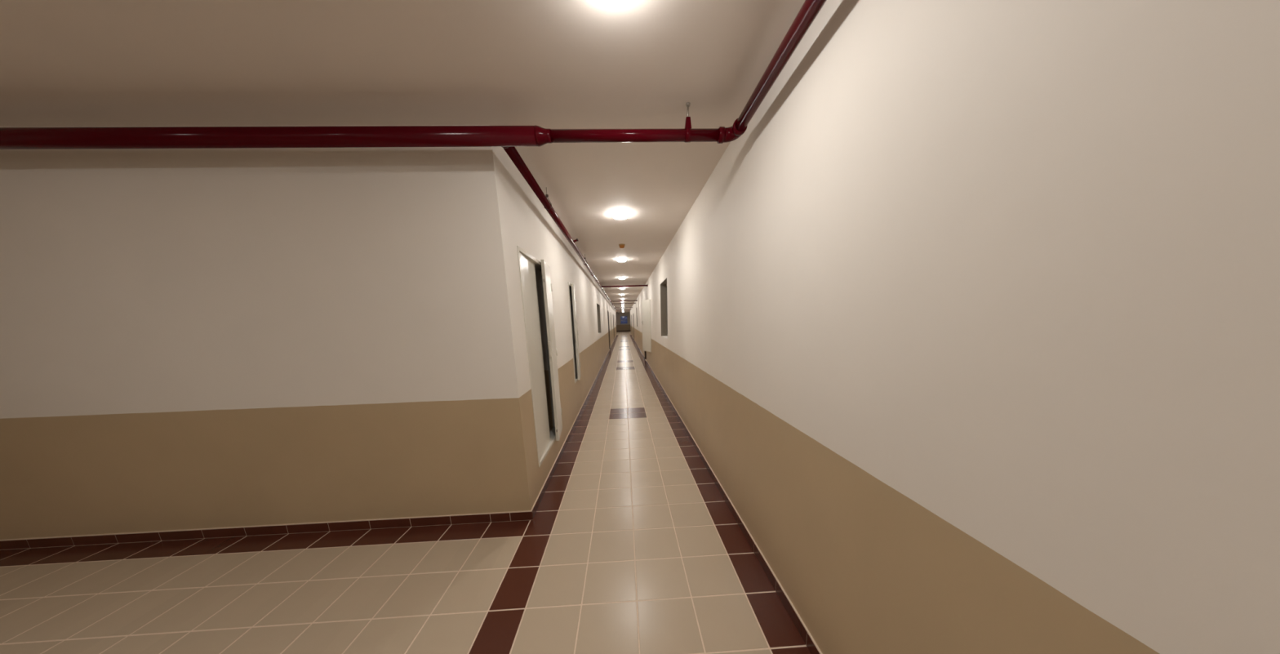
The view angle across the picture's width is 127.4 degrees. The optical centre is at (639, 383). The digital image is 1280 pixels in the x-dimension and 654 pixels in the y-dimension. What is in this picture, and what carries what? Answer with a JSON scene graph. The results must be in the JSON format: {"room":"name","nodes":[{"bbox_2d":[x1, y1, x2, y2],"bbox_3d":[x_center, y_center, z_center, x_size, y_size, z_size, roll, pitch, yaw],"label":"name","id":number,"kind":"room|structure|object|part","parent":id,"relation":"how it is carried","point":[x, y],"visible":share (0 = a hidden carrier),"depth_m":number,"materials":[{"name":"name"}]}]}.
{"room":"building corridor","nodes":[
{"label":"building corridor","id":0,"kind":"room"},
{"bbox_2d":[0,125,504,539],"bbox_3d":[-3.485,-0.183,2.192,4.812,2.700,0.200,-2,11,-2],"label":"wall","id":1,"kind":"structure","parent":0,"point":[190,338],"depth_m":2.11,"materials":[{"name":"paint"}]},
{"bbox_2d":[0,510,533,550],"bbox_3d":[-3.337,1.118,2.351,5.021,0.078,0.009,-2,11,-2],"label":"baseboard","id":2,"kind":"structure","parent":1,"relation":"attached to","point":[230,531],"depth_m":2.37,"materials":[{"name":"tile"}]},
{"bbox_2d":[0,0,805,312],"bbox_3d":[-3.153,-5.617,22.061,8.000,0.150,51.000,-2,11,-2],"label":"ceiling","id":3,"kind":"structure","parent":0,"point":[544,64],"depth_m":1.52,"materials":[{"name":"paint"}]},
{"bbox_2d":[543,186,551,209],"bbox_3d":[-0.836,-1.681,2.871,0.073,0.187,0.022,-2,11,-2],"label":"hanger","id":4,"kind":"object","parent":3,"relation":"hanging from","point":[546,194],"visible":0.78,"depth_m":2.87,"materials":[{"name":"metal"}]},
{"bbox_2d":[0,0,826,314],"bbox_3d":[-3.655,-5.377,22.084,6.580,0.114,50.600,-2,11,-2],"label":"pipe","id":5,"kind":"object","parent":4,"relation":"hanging from","point":[507,137],"visible":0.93,"depth_m":1.71,"materials":[{"name":"red metal"}]},
{"bbox_2d":[612,210,628,219],"bbox_3d":[-0.213,-1.916,3.611,0.190,0.051,0.190,-2,11,-2],"label":"ceiling lamp","id":6,"kind":"object","parent":3,"relation":"attached to","point":[620,215],"visible":1,"depth_m":3.55,"materials":[{"name":"white"}]},
{"bbox_2d":[617,257,626,262],"bbox_3d":[-0.347,-2.439,6.247,0.190,0.051,0.190,-2,11,-2],"label":"ceiling lamp","id":7,"kind":"object","parent":3,"relation":"attached to","point":[620,260],"visible":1,"depth_m":6.18,"materials":[{"name":"white"}]},
{"bbox_2d":[618,244,625,248],"bbox_3d":[-0.277,-2.204,5.072,0.104,0.056,0.104,-2,11,-2],"label":"smoke detector","id":8,"kind":"object","parent":3,"relation":"attached to","point":[621,246],"visible":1,"depth_m":5.04,"materials":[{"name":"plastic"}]},
{"bbox_2d":[684,102,692,142],"bbox_3d":[0.280,-1.502,1.820,0.038,0.192,0.065,-2,11,-2],"label":"hanger","id":9,"kind":"object","parent":3,"relation":"hanging from","point":[687,122],"visible":0.94,"depth_m":1.81,"materials":[{"name":"metal"}]},
{"bbox_3d":[0.279,-1.552,1.810,0.012,0.089,0.011,-2,11,-2],"label":"rod","id":10,"kind":"part","parent":9,"relation":"part of","materials":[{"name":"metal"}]},
{"bbox_2d":[0,331,810,653],"bbox_3d":[-3.070,-2.848,22.615,8.000,0.100,51.000,-2,11,-2],"label":"floor","id":11,"kind":"structure","parent":0,"point":[631,545],"depth_m":1.91,"materials":[{"name":"tile"}]},
{"bbox_2d":[458,124,616,511],"bbox_3d":[-1.795,-3.456,18.320,0.200,2.700,32.905,-2,11,-2],"label":"wall","id":12,"kind":"structure","parent":0,"point":[504,213],"depth_m":2.39,"materials":[{"name":"paint"}]},
{"bbox_2d":[516,245,562,466],"bbox_3d":[-0.934,-0.263,3.046,0.140,1.802,1.032,-2,11,-2],"label":"door frame","id":13,"kind":"structure","parent":12,"relation":"in","point":[545,438],"depth_m":2.95,"materials":[{"name":"beige paint"}]},
{"bbox_2d":[568,282,580,382],"bbox_3d":[-1.040,-0.792,4.972,0.136,1.480,0.592,-2,11,-2],"label":"door","id":14,"kind":"structure","parent":12,"relation":"in","point":[572,300],"depth_m":4.98,"materials":[{"name":"beige paint"}]},
{"bbox_2d":[531,334,617,517],"bbox_3d":[-1.652,-2.175,18.581,0.009,0.078,32.905,-2,11,-2],"label":"baseboard","id":15,"kind":"structure","parent":12,"relation":"attached to","point":[547,482],"depth_m":3.47,"materials":[{"name":"tile"}]},
{"bbox_2d":[596,303,600,333],"bbox_3d":[-1.373,-2.079,10.140,0.164,0.920,1.210,-2,11,-2],"label":"window","id":16,"kind":"structure","parent":12,"relation":"in","point":[597,304],"depth_m":10.72,"materials":[{"name":"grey glass"}]},
{"bbox_2d":[607,310,610,349],"bbox_3d":[-1.676,-2.809,16.696,0.168,2.059,0.950,-2,11,-2],"label":"door","id":17,"kind":"structure","parent":12,"relation":"in","point":[607,310],"depth_m":17.04,"materials":[{"name":"metal"}]},
{"bbox_2d":[615,312,631,330],"bbox_3d":[-2.350,-9.232,47.312,3.150,2.700,0.200,-2,11,-2],"label":"wall","id":18,"kind":"structure","parent":0,"point":[619,327],"depth_m":47.23,"materials":[{"name":"paint"}]},
{"bbox_2d":[619,315,629,324],"bbox_3d":[-2.237,-9.479,47.131,1.380,1.310,0.170,-2,11,-2],"label":"window","id":19,"kind":"structure","parent":18,"relation":"in","point":[624,319],"depth_m":47.17,"materials":[{"name":"glass"}]},
{"bbox_3d":[-2.283,-9.800,47.108,0.970,0.530,0.006,-2,11,-2],"label":"pane","id":20,"kind":"part","parent":19,"relation":"part of","materials":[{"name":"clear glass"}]},
{"bbox_3d":[-2.267,-9.246,47.219,0.970,0.480,0.006,-2,11,-2],"label":"pane","id":21,"kind":"part","parent":19,"relation":"part of","materials":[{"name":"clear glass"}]},
{"bbox_2d":[630,0,1279,653],"bbox_3d":[0.087,-3.068,16.096,0.200,2.700,37.600,-2,11,-2],"label":"wall","id":22,"kind":"structure","parent":0,"point":[973,318],"depth_m":0.66,"materials":[{"name":"paint"}]},
{"bbox_2d":[641,299,651,352],"bbox_3d":[0.246,-1.728,9.490,0.333,1.530,0.640,-2,11,-2],"label":"door","id":23,"kind":"structure","parent":22,"relation":"in","point":[646,304],"depth_m":9.45,"materials":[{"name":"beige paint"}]},
{"bbox_3d":[0.361,-1.722,9.497,0.102,1.510,0.640,-2,11,-2],"label":"frame","id":24,"kind":"part","parent":23,"relation":"part of","materials":[{"name":"beige paint"}]},
{"bbox_2d":[660,277,667,336],"bbox_3d":[0.559,-1.448,6.164,0.164,1.065,1.033,-2,11,-2],"label":"window","id":25,"kind":"structure","parent":22,"relation":"in","point":[664,314],"depth_m":6.65,"materials":[{"name":"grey glass"}]},
{"bbox_3d":[0.621,-1.450,6.167,0.040,1.065,1.033,-2,11,-2],"label":"frame","id":26,"kind":"part","parent":25,"relation":"part of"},
{"bbox_2d":[631,334,822,653],"bbox_3d":[0.021,-1.779,16.348,0.009,0.078,37.600,-2,11,-2],"label":"baseboard","id":27,"kind":"structure","parent":22,"relation":"attached to","point":[809,641],"depth_m":1.95,"materials":[{"name":"tile"}]}
]}

